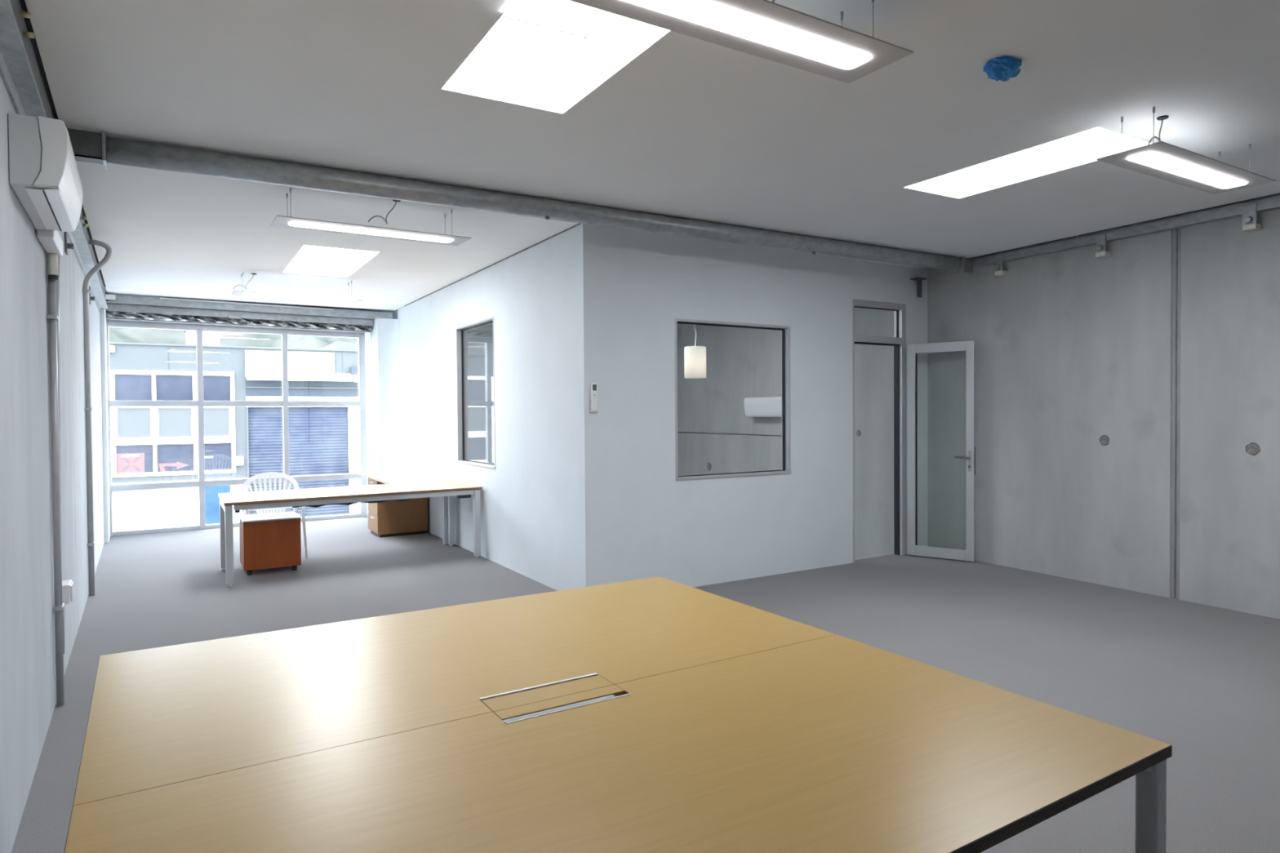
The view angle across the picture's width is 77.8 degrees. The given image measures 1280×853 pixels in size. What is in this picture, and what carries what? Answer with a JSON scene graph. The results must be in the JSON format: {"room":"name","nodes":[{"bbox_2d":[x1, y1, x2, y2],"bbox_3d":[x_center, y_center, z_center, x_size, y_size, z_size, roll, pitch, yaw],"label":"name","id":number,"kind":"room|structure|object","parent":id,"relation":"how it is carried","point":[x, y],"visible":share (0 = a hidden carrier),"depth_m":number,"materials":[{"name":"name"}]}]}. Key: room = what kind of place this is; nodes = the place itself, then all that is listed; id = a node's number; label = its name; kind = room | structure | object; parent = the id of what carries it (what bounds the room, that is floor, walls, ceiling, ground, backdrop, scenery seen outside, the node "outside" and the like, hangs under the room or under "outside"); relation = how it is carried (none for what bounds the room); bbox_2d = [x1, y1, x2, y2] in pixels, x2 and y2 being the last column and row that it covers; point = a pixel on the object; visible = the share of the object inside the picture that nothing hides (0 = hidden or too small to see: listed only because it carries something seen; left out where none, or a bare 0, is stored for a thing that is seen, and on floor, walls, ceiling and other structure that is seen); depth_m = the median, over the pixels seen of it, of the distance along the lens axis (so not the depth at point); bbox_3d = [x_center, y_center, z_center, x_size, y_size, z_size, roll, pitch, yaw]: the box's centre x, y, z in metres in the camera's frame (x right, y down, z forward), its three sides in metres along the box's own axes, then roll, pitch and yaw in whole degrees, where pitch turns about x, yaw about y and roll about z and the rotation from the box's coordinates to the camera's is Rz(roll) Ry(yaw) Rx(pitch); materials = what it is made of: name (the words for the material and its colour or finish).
{"room":"open-plan office","nodes":[
{"label":"open-plan office","id":0,"kind":"room"},
{"bbox_2d":[0,74,110,852],"bbox_3d":[-2.967,-0.022,3.823,0.245,3.350,14.810,-1,1,-32],"label":"wall","id":1,"kind":"structure","parent":0,"point":[28,686],"depth_m":3.43,"materials":[{"name":"paint"}]},
{"bbox_2d":[8,112,83,255],"bbox_3d":[-2.614,-1.025,3.551,0.182,0.296,1.368,-1,1,-32],"label":"air conditioner","id":2,"kind":"object","parent":1,"relation":"attached to","point":[44,176],"visible":0.98,"depth_m":3.01,"materials":[{"name":"grey plastic"}]},
{"bbox_2d":[25,186,61,231],"bbox_3d":[-2.495,-0.903,3.328,0.077,0.006,0.770,-1,1,-31],"label":"outlet","id":3,"kind":"object","parent":2,"relation":"attached to","point":[40,202],"depth_m":3.27,"materials":[{"name":"white plastic"}]},
{"bbox_2d":[0,0,107,313],"bbox_3d":[-2.634,-1.400,3.478,0.084,0.303,13.807,-1,1,-32],"label":"channel","id":4,"kind":"object","parent":1,"relation":"attached to","point":[20,72],"visible":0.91,"depth_m":3.09,"materials":[{"name":"grey metal"}]},
{"bbox_2d":[46,253,64,706],"bbox_3d":[-3.025,0.272,4.118,0.053,2.348,0.146,-1,1,-31],"label":"conduit","id":5,"kind":"object","parent":1,"relation":"attached to","point":[53,259],"visible":0.94,"depth_m":4.09,"materials":[{"name":"plastic"}]},
{"bbox_2d":[62,607,64,653],"bbox_3d":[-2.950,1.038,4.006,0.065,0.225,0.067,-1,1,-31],"label":"conduit","id":6,"kind":"object","parent":1,"relation":"attached to","point":[64,607],"depth_m":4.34,"materials":[{"name":"white plastic"}]},
{"bbox_2d":[62,579,74,604],"bbox_3d":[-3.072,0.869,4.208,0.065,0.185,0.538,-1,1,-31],"label":"power outlet","id":7,"kind":"object","parent":1,"relation":"attached to","point":[68,593],"depth_m":4.35,"materials":[{"name":"white plastic"}]},
{"bbox_2d":[64,231,73,254],"bbox_3d":[-3.686,-1.193,5.124,0.045,0.155,0.090,-1,1,-31],"label":"clamp","id":8,"kind":"object","parent":1,"relation":"attached to","point":[67,246],"visible":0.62,"depth_m":5.11,"materials":[{"name":"metal"}]},
{"bbox_2d":[88,286,94,304],"bbox_3d":[-5.121,-1.224,7.412,0.045,0.155,0.090,-1,1,-31],"label":"clamp","id":9,"kind":"object","parent":1,"relation":"attached to","point":[91,298],"visible":0.9,"depth_m":7.37,"materials":[{"name":"metal"}]},
{"bbox_2d":[82,239,112,595],"bbox_3d":[-4.517,-0.062,6.582,0.273,2.949,0.144,0,1,11],"label":"conduit","id":10,"kind":"object","parent":1,"relation":"attached to","point":[86,291],"visible":1,"depth_m":6.60,"materials":[{"name":"grey metal"}]},
{"bbox_2d":[105,293,392,333],"bbox_3d":[-5.080,-1.485,10.588,3.501,0.305,0.330,-1,1,-33],"label":"roller shutter","id":11,"kind":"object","parent":1,"relation":"attached to","point":[156,313],"depth_m":10.43,"materials":[{"name":"grey metal"}]},
{"bbox_2d":[18,0,102,278],"bbox_3d":[0.320,-1.785,5.798,9.100,0.120,15.300,-1,1,-31],"label":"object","id":12,"kind":"structure","parent":0,"point":[19,0],"depth_m":3.76,"materials":[{"name":"metal"}]},
{"bbox_2d":[106,291,397,333],"bbox_3d":[-5.286,-1.583,10.969,3.900,0.450,0.300,-1,1,-31],"label":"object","id":13,"kind":"structure","parent":0,"point":[394,312],"depth_m":11.12,"materials":[{"name":"metal"}]},
{"bbox_2d":[106,319,367,536],"bbox_3d":[-5.360,-0.003,10.756,3.212,2.700,0.110,-1,1,-34],"label":"window","id":14,"kind":"structure","parent":13,"relation":"in","point":[134,508],"depth_m":10.41,"materials":[{"name":"metal"}]},
{"bbox_2d":[364,318,399,513],"bbox_3d":[-3.734,-0.112,11.708,0.420,2.860,0.840,-1,1,-31],"label":"wall column","id":15,"kind":"structure","parent":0,"point":[381,344],"depth_m":11.33,"materials":[{"name":"white paint"}]},
{"bbox_2d":[397,226,580,591],"bbox_3d":[-1.904,1.222,8.835,0.100,5.970,5.780,-1,1,-31],"label":"wall","id":16,"kind":"structure","parent":0,"point":[530,502],"depth_m":7.46,"materials":[{"name":"white paint"}]},
{"bbox_2d":[456,315,495,468],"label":"window","id":17,"kind":"structure","parent":16,"relation":"in","point":[460,331],"depth_m":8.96,"materials":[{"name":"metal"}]},
{"bbox_2d":[404,222,581,306],"bbox_3d":[-1.840,-1.624,8.561,0.024,0.013,5.450,-1,1,-31],"label":"trim","id":18,"kind":"structure","parent":16,"relation":"attached to","point":[579,224],"depth_m":7.64,"materials":[{"name":"metal"}]},
{"bbox_2d":[11,515,1279,852],"bbox_3d":[0.200,1.497,5.743,7.840,0.200,14.850,-1,1,-31],"label":"floor","id":19,"kind":"structure","parent":0,"point":[1202,681],"depth_m":5.42,"materials":[{"name":"carpet"}]},
{"bbox_2d":[238,511,301,575],"bbox_3d":[-3.602,1.130,7.721,0.503,0.517,0.568,-1,1,-31],"label":"pedestal","id":20,"kind":"object","parent":19,"relation":"on","point":[267,540],"visible":1,"depth_m":7.50,"materials":[{"name":"brown wood"}]},
{"bbox_2d":[240,471,307,558],"bbox_3d":[-3.893,0.940,8.419,0.626,0.883,0.654,-1,1,-31],"label":"plastic chair","id":21,"kind":"object","parent":19,"relation":"on","point":[270,474],"visible":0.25,"depth_m":8.59,"materials":[{"name":"white plastic"}]},
{"bbox_2d":[217,469,482,586],"bbox_3d":[-3.418,0.996,8.912,2.382,0.740,3.302,-1,1,-31],"label":"desk","id":22,"kind":"object","parent":19,"relation":"on","point":[400,485],"visible":1,"depth_m":7.83,"materials":[{"name":"brown wood"}]},
{"bbox_2d":[367,477,427,537],"bbox_3d":[-3.069,0.989,10.025,0.629,0.709,0.596,-1,1,-31],"label":"drawer pedestal","id":23,"kind":"object","parent":19,"relation":"on","point":[388,518],"visible":0.59,"depth_m":9.79,"materials":[{"name":"brown wood"}]},
{"bbox_2d":[63,576,1172,852],"bbox_3d":[-0.252,1.093,2.161,2.146,0.742,2.265,-1,1,-31],"label":"meeting table","id":24,"kind":"object","parent":19,"relation":"on","point":[659,714],"visible":1,"depth_m":1.83,"materials":[{"name":"brown wood"}]},
{"bbox_2d":[24,0,1279,310],"bbox_3d":[0.444,-1.600,5.479,7.683,0.020,14.220,-1,1,-31],"label":"ceiling","id":25,"kind":"structure","parent":0,"point":[691,127],"depth_m":4.09,"materials":[{"name":"paint"}]},
{"bbox_2d":[231,271,364,302],"bbox_3d":[-3.706,-1.508,8.627,1.304,0.218,0.310,-1,1,-32],"label":"hanging light","id":26,"kind":"object","parent":25,"relation":"hanging from","point":[262,294],"visible":1,"depth_m":8.56,"materials":[{"name":"white metal"}]},
{"bbox_2d":[242,293,352,302],"bbox_3d":[-3.704,-1.402,8.630,1.110,0.005,0.128,-1,1,-32],"label":"diffuser","id":27,"kind":"object","parent":26,"relation":"attached to","point":[243,294],"depth_m":8.60,"materials":[{"name":"white plastic"}]},
{"bbox_2d":[283,244,379,276],"bbox_3d":[-3.056,-1.613,7.773,0.650,0.016,1.530,-1,1,-31],"label":"skylight","id":28,"kind":"object","parent":25,"relation":"attached to","point":[309,260],"visible":0.94,"depth_m":7.68,"materials":[{"name":"white"}]},
{"bbox_2d":[270,187,471,245],"bbox_3d":[-1.861,-1.467,5.566,1.300,0.218,0.319,-1,1,-32],"label":"hanging light","id":29,"kind":"object","parent":25,"relation":"hanging from","point":[279,220],"visible":0.98,"depth_m":5.51,"materials":[{"name":"white"}]},
{"bbox_2d":[288,221,453,242],"bbox_3d":[-1.862,-1.361,5.572,1.110,0.005,0.128,-1,1,-32],"label":"diffuser","id":30,"kind":"object","parent":29,"relation":"attached to","point":[305,224],"depth_m":5.54,"materials":[{"name":"white plastic"}]},
{"bbox_2d":[66,128,972,274],"bbox_3d":[0.119,-1.522,5.978,7.270,0.160,0.170,-1,1,-31],"label":"beam","id":31,"kind":"structure","parent":25,"relation":"attached to","point":[92,147],"depth_m":5.12,"materials":[{"name":"metal"}]},
{"bbox_2d":[440,0,671,113],"bbox_3d":[-0.388,-1.548,3.350,0.615,0.026,1.020,-1,1,-31],"label":"skylight","id":32,"kind":"object","parent":25,"relation":"attached to","point":[545,55],"visible":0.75,"depth_m":3.29,"materials":[{"name":"white"}]},
{"bbox_2d":[684,324,706,378],"bbox_3d":[0.630,-1.105,9.069,0.250,1.099,0.250,-1,1,-31],"label":"pendant lamp","id":33,"kind":"object","parent":25,"relation":"hanging from","point":[695,357],"visible":0.98,"depth_m":8.97,"materials":[{"name":"white glass"}]},
{"bbox_2d":[568,0,913,83],"bbox_3d":[0.343,-1.430,2.622,1.300,0.218,0.310,-1,1,-32],"label":"hanging light","id":34,"kind":"object","parent":25,"relation":"hanging from","point":[766,29],"visible":1,"depth_m":2.67,"materials":[{"name":"white"}]},
{"bbox_2d":[622,0,871,69],"bbox_3d":[0.344,-1.324,2.624,1.110,0.005,0.128,-1,1,-32],"label":"diffuser","id":35,"kind":"object","parent":34,"relation":"attached to","point":[720,17],"depth_m":2.65,"materials":[{"name":"white plastic"}]},
{"bbox_2d":[982,56,1022,81],"bbox_3d":[1.563,-1.528,3.413,0.176,0.067,0.148,-1,1,-31],"label":"plastic bag","id":36,"kind":"object","parent":25,"relation":"attached to","point":[1003,68],"visible":1,"depth_m":3.37,"materials":[{"name":"blue plastic"}]},
{"bbox_2d":[902,126,1152,198],"bbox_3d":[2.328,-1.599,4.876,0.565,0.016,1.295,-1,1,-31],"label":"skylight","id":37,"kind":"object","parent":25,"relation":"attached to","point":[1078,148],"visible":0.9,"depth_m":4.79,"materials":[{"name":"white"}]},
{"bbox_2d":[1095,106,1275,194],"bbox_3d":[2.960,-1.477,4.267,1.280,0.218,0.310,-1,1,-32],"label":"hanging light","id":38,"kind":"object","parent":25,"relation":"hanging from","point":[1162,160],"visible":1,"depth_m":4.19,"materials":[{"name":"white metal"}]},
{"bbox_2d":[1126,151,1247,188],"bbox_3d":[2.961,-1.371,4.269,1.090,0.005,0.128,-1,1,-32],"label":"diffuser","id":39,"kind":"object","parent":38,"relation":"attached to","point":[1163,162],"depth_m":4.23,"materials":[{"name":"white plastic"}]},
{"bbox_2d":[577,223,928,587],"bbox_3d":[1.339,1.225,7.410,4.240,5.970,0.100,-1,1,-32],"label":"wall","id":40,"kind":"structure","parent":0,"point":[637,522],"depth_m":6.88,"materials":[{"name":"white paint"}]},
{"bbox_2d":[590,382,597,412],"bbox_3d":[-0.362,-0.227,6.240,0.066,0.233,0.026,-1,1,-31],"label":"remote control","id":41,"kind":"object","parent":40,"relation":"attached to","point":[593,402],"visible":1,"depth_m":6.23,"materials":[{"name":"grey plastic"}]},
{"bbox_2d":[674,318,791,480],"bbox_3d":[0.823,-0.238,7.056,1.304,1.365,0.112,-1,1,-32],"label":"window","id":42,"kind":"structure","parent":40,"relation":"in","point":[785,330],"depth_m":7.33,"materials":[{"name":"metal"}]},
{"bbox_2d":[852,298,975,563],"bbox_3d":[2.677,0.039,8.040,1.253,2.600,0.556,0,1,2],"label":"door","id":43,"kind":"structure","parent":40,"relation":"in","point":[898,341],"depth_m":8.12,"materials":[{"name":"metal"}]},
{"bbox_2d":[910,276,926,297],"bbox_3d":[2.892,-1.442,8.237,0.140,0.192,0.104,-1,1,-31],"label":"bracket","id":44,"kind":"object","parent":40,"relation":"attached to","point":[918,279],"visible":1,"depth_m":8.25,"materials":[{"name":"metal"}]},
{"bbox_2d":[676,193,1279,619],"bbox_3d":[3.540,1.214,7.742,0.204,6.050,14.926,-1,1,-28],"label":"wall","id":45,"kind":"structure","parent":0,"point":[1127,401],"depth_m":6.82,"materials":[{"name":"concrete"}]},
{"bbox_2d":[743,396,781,417],"bbox_3d":[1.774,-0.261,10.626,0.182,0.270,1.072,-1,1,-28],"label":"air conditioner","id":46,"kind":"object","parent":45,"relation":"attached to","point":[768,406],"visible":0.57,"depth_m":10.68,"materials":[{"name":"grey plastic"}]},
{"bbox_2d":[994,254,1007,275],"bbox_3d":[3.429,-1.534,7.546,0.107,0.183,0.090,-1,1,-31],"label":"clamp","id":47,"kind":"object","parent":45,"relation":"attached to","point":[998,260],"visible":1,"depth_m":7.52,"materials":[{"name":"metal"}]},
{"bbox_2d":[1095,233,1111,257],"bbox_3d":[3.890,-1.522,6.674,0.107,0.183,0.090,-1,1,-31],"label":"clamp","id":48,"kind":"object","parent":45,"relation":"attached to","point":[1100,239],"visible":1,"depth_m":6.65,"materials":[{"name":"metal"}]},
{"bbox_2d":[968,192,1279,267],"bbox_3d":[5.033,-1.573,4.489,0.123,0.102,7.760,-1,1,-28],"label":"channel","id":49,"kind":"object","parent":45,"relation":"attached to","point":[1269,203],"visible":0.85,"depth_m":6.38,"materials":[{"name":"metal"}]},
{"bbox_2d":[1241,202,1261,231],"bbox_3d":[4.399,-1.508,5.711,0.107,0.183,0.090,-1,1,-31],"label":"clamp","id":50,"kind":"object","parent":45,"relation":"attached to","point":[1249,211],"visible":1,"depth_m":5.69,"materials":[{"name":"metal"}]},
{"bbox_2d":[1244,216,1253,223],"bbox_3d":[4.371,-1.481,5.695,0.004,0.054,0.053,-1,1,-31],"label":"washer","id":51,"kind":"object","parent":50,"relation":"in","point":[1247,220],"depth_m":5.68,"materials":[{"name":"grey metal"}]},
{"label":"outside","id":52,"kind":"structure","parent":0,"visible":0},
{"bbox_3d":[-29.385,3.947,59.705,130.000,0.200,107.400,-1,1,-31],"label":"ground","id":53,"kind":"structure","parent":52,"visible":0},
{"bbox_2d":[109,342,368,524],"bbox_3d":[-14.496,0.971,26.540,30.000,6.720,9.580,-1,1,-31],"label":"window glass","id":54,"kind":"object","parent":53,"relation":"on","point":[244,442],"visible":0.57,"depth_m":23.15,"materials":[{"name":"clear glass"}]},
{"bbox_2d":[109,345,115,352],"bbox_3d":[-14.402,-2.113,21.570,0.200,0.180,0.159,-1,1,-31],"label":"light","id":55,"kind":"object","parent":54,"relation":"attached to","point":[112,348],"depth_m":21.53,"materials":[{"name":"white"}]},
{"bbox_2d":[116,453,144,473],"bbox_3d":[-14.069,1.013,21.915,0.650,0.548,0.014,-1,1,-31],"label":"poster","id":56,"kind":"object","parent":54,"relation":"attached to","point":[126,463],"visible":1,"depth_m":21.91,"materials":[{"name":"red paper"}]},
{"bbox_2d":[158,461,188,471],"bbox_3d":[-13.182,1.124,22.442,0.750,0.260,0.008,-1,1,-31],"label":"window sticker","id":57,"kind":"object","parent":54,"relation":"attached to","point":[179,465],"visible":1,"depth_m":22.43,"materials":[{"name":"red"}]},
{"bbox_2d":[184,330,221,345],"bbox_3d":[-13.288,-2.571,24.116,0.960,0.669,0.780,-1,1,-31],"label":"roof unit","id":58,"kind":"structure","parent":54,"relation":"on","point":[209,338],"depth_m":23.85,"materials":[{"name":"white"}]},
{"bbox_2d":[204,450,213,457],"bbox_3d":[-12.500,0.797,22.840,0.360,0.210,0.012,-1,1,-31],"label":"display shelf","id":59,"kind":"object","parent":54,"relation":"attached to","point":[204,451],"visible":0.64,"depth_m":22.87,"materials":[{"name":"white"}]},
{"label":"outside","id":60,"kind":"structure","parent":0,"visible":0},
{"bbox_2d":[109,327,357,350],"bbox_3d":[-29.801,-4.706,60.154,130.000,20.282,46.000,-1,1,-31],"label":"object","id":61,"kind":"structure","parent":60,"point":[116,334],"depth_m":63.56,"materials":[{"name":"white"}]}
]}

